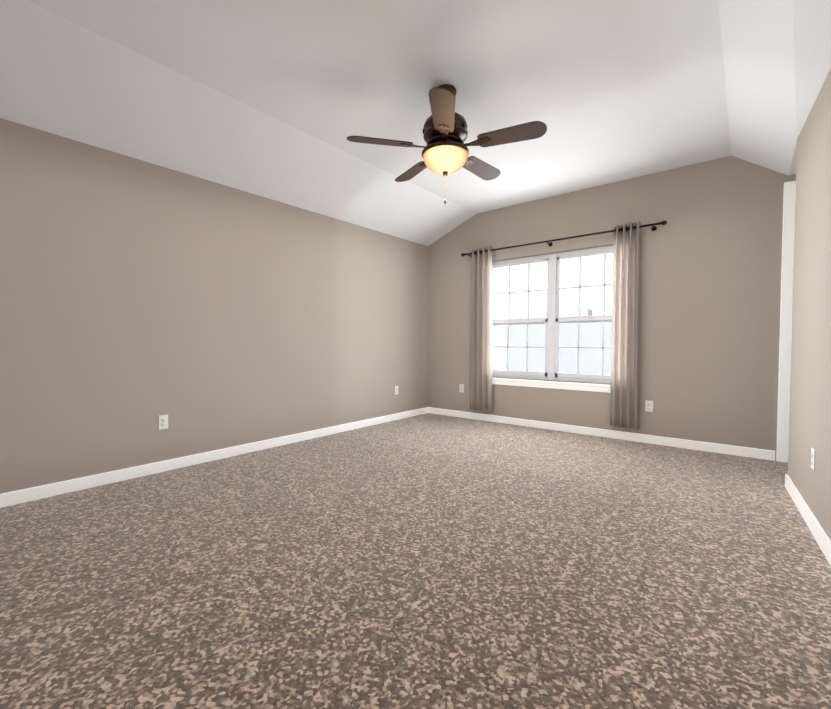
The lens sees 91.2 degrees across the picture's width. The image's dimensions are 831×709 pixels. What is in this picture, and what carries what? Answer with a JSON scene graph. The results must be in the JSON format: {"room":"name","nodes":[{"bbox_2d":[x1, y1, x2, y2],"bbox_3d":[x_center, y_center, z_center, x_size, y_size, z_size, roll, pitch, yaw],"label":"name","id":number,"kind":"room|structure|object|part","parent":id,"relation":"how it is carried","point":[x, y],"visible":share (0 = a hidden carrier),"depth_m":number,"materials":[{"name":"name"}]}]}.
{"room":"empty bedroom","nodes":[
{"label":"empty bedroom","id":0,"kind":"room"},
{"bbox_2d":[0,118,427,493],"bbox_3d":[-1.613,-0.305,3.887,0.150,2.460,5.810,1,2,39],"label":"wall","id":1,"kind":"structure","parent":0,"point":[138,297],"depth_m":3.32,"materials":[{"name":"beige paint"}]},
{"bbox_2d":[158,414,167,429],"bbox_3d":[-2.027,0.544,3.277,0.010,0.115,0.070,1,2,39],"label":"electrical outlet","id":2,"kind":"object","parent":1,"relation":"attached to","point":[163,421],"visible":1,"depth_m":3.27,"materials":[{"name":"white plastic"}]},
{"bbox_2d":[0,407,427,507],"bbox_3d":[-1.549,0.882,3.871,0.014,0.088,5.510,1,2,39],"label":"baseboard","id":3,"kind":"structure","parent":1,"relation":"attached to","point":[41,492],"depth_m":3.33,"materials":[{"name":"white wood"}]},
{"bbox_2d":[0,413,830,708],"bbox_3d":[0.365,1.004,2.316,5.250,0.060,5.810,1,2,39],"label":"floor","id":4,"kind":"structure","parent":0,"point":[429,561],"depth_m":1.78,"materials":[{"name":"carpet"}]},
{"bbox_2d":[0,0,830,245],"bbox_3d":[0.365,-1.670,2.235,5.250,0.410,5.810,1,2,39],"label":"ceiling","id":5,"kind":"structure","parent":0,"point":[280,100],"depth_m":2.64,"materials":[{"name":"white paint"}]},
{"bbox_2d":[347,84,546,203],"bbox_3d":[0.241,-1.412,2.813,1.271,0.762,1.232,1,2,39],"label":"ceiling fan","id":6,"kind":"object","parent":5,"relation":"hanging from","point":[445,151],"visible":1,"depth_m":2.67,"materials":[{"name":"brown wood"}]},
{"bbox_3d":[-0.227,-1.405,2.689,0.334,0.040,0.381,1,2,39],"label":"blade","id":7,"kind":"part","parent":6,"relation":"part of","materials":[{"name":"brown wood"}]},
{"bbox_3d":[-0.019,-1.419,3.164,0.424,0.040,0.249,1,2,39],"label":"blade","id":8,"kind":"part","parent":6,"relation":"part of","materials":[{"name":"brown wood"}]},
{"bbox_3d":[0.159,-1.394,2.342,0.309,0.040,0.398,1,2,39],"label":"blade","id":9,"kind":"part","parent":6,"relation":"part of","materials":[{"name":"brown wood"}]},
{"bbox_3d":[0.203,-1.302,2.784,0.304,0.113,0.304,1,2,39],"label":"lamp shade","id":10,"kind":"part","parent":6,"relation":"part of","materials":[{"name":"beige glass"}]},
{"bbox_3d":[0.506,-1.418,3.112,0.150,0.040,0.432,1,2,39],"label":"blade","id":11,"kind":"part","parent":6,"relation":"part of","materials":[{"name":"brown wood"}]},
{"bbox_3d":[0.611,-1.402,2.602,0.430,0.040,0.220,1,2,39],"label":"blade","id":12,"kind":"part","parent":6,"relation":"part of","materials":[{"name":"brown wood"}]},
{"bbox_2d":[428,156,795,460],"bbox_3d":[2.210,-0.466,4.420,5.100,2.750,0.150,1,2,39],"label":"wall","id":13,"kind":"structure","parent":0,"point":[711,267],"depth_m":4.03,"materials":[{"name":"beige paint"}]},
{"bbox_2d":[459,384,463,392],"bbox_3d":[0.635,0.468,5.628,0.070,0.115,0.010,1,2,39],"label":"electrical outlet","id":14,"kind":"object","parent":13,"relation":"attached to","point":[461,387],"visible":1,"depth_m":5.62,"materials":[{"name":"white plastic"}]},
{"bbox_2d":[492,377,609,392],"bbox_3d":[1.603,0.358,4.872,1.860,0.085,0.105,1,2,39],"label":"window sill","id":15,"kind":"structure","parent":13,"relation":"attached to","point":[595,387],"depth_m":4.80,"materials":[{"name":"white wood"}]},
{"bbox_2d":[492,245,612,383],"bbox_3d":[1.651,-0.446,4.907,1.780,1.520,0.072,1,2,39],"label":"window unit","id":16,"kind":"structure","parent":13,"relation":"in","point":[552,320],"depth_m":4.87,"materials":[{"name":"white plastic"}]},
{"bbox_2d":[461,220,666,428],"bbox_3d":[1.552,-0.308,4.781,2.380,2.112,0.127,1,2,39],"label":"curtain","id":17,"kind":"object","parent":13,"relation":"attached to","point":[625,365],"visible":1,"depth_m":4.29,"materials":[{"name":"grey fabric"}]},
{"bbox_3d":[0.851,-0.324,5.323,0.338,2.112,0.082,1,2,39],"label":"panel","id":18,"kind":"part","parent":17,"relation":"part of","materials":[{"name":"fabric"}]},
{"bbox_3d":[1.558,-1.305,4.759,2.380,0.067,0.108,1,2,39],"label":"rod","id":19,"kind":"part","parent":17,"relation":"part of","materials":[{"name":"grey metal"}]},
{"bbox_3d":[2.184,-0.291,4.241,0.283,2.112,0.082,1,2,39],"label":"panel","id":20,"kind":"part","parent":17,"relation":"part of","materials":[{"name":"fabric"}]},
{"bbox_2d":[428,407,774,460],"bbox_3d":[1.671,0.854,4.793,3.845,0.088,0.014,1,2,39],"label":"baseboard","id":21,"kind":"structure","parent":13,"relation":"attached to","point":[712,447],"depth_m":4.34,"materials":[{"name":"white wood"}]},
{"bbox_2d":[645,400,652,411],"bbox_3d":[2.404,0.531,4.189,0.070,0.115,0.010,1,2,39],"label":"electrical outlet","id":22,"kind":"object","parent":13,"relation":"attached to","point":[648,406],"visible":1,"depth_m":4.19,"materials":[{"name":"white plastic"}]},
{"bbox_2d":[776,181,795,462],"bbox_3d":[3.596,-0.262,3.285,0.984,2.412,0.170,1,2,39],"label":"door frame","id":23,"kind":"structure","parent":13,"relation":"attached to","point":[789,195],"depth_m":3.50,"materials":[{"name":"white wood"}]},
{"bbox_2d":[788,68,830,540],"bbox_3d":[1.628,-0.221,0.638,1.220,2.490,4.860,1,2,39],"label":"wall","id":24,"kind":"structure","parent":0,"point":[810,406],"depth_m":2.36,"materials":[{"name":"beige paint"}]},
{"bbox_2d":[785,474,830,565],"bbox_3d":[1.325,0.969,1.018,0.014,0.088,4.722,1,2,35],"label":"baseboard","id":25,"kind":"structure","parent":24,"relation":"attached to","point":[822,539],"depth_m":2.26,"materials":[{"name":"white"}]},
{"bbox_2d":[811,448,814,470],"bbox_3d":[2.223,0.585,2.280,0.010,0.115,0.070,1,2,35],"label":"electrical outlet","id":26,"kind":"object","parent":24,"relation":"attached to","point":[812,458],"visible":0.98,"depth_m":2.27,"materials":[{"name":"white plastic"}]},
{"label":"outside","id":27,"kind":"structure","parent":0,"visible":0},
{"bbox_3d":[25.936,3.069,33.768,85.000,0.100,74.740,1,2,39],"label":"ground","id":28,"kind":"structure","parent":27,"visible":0},
{"bbox_2d":[492,309,611,374],"bbox_3d":[6.952,0.420,23.825,12.800,5.800,9.800,1,2,39],"label":"house","id":29,"kind":"structure","parent":28,"relation":"on","point":[498,335],"depth_m":20.51,"materials":[{"name":"beige"}]}
]}

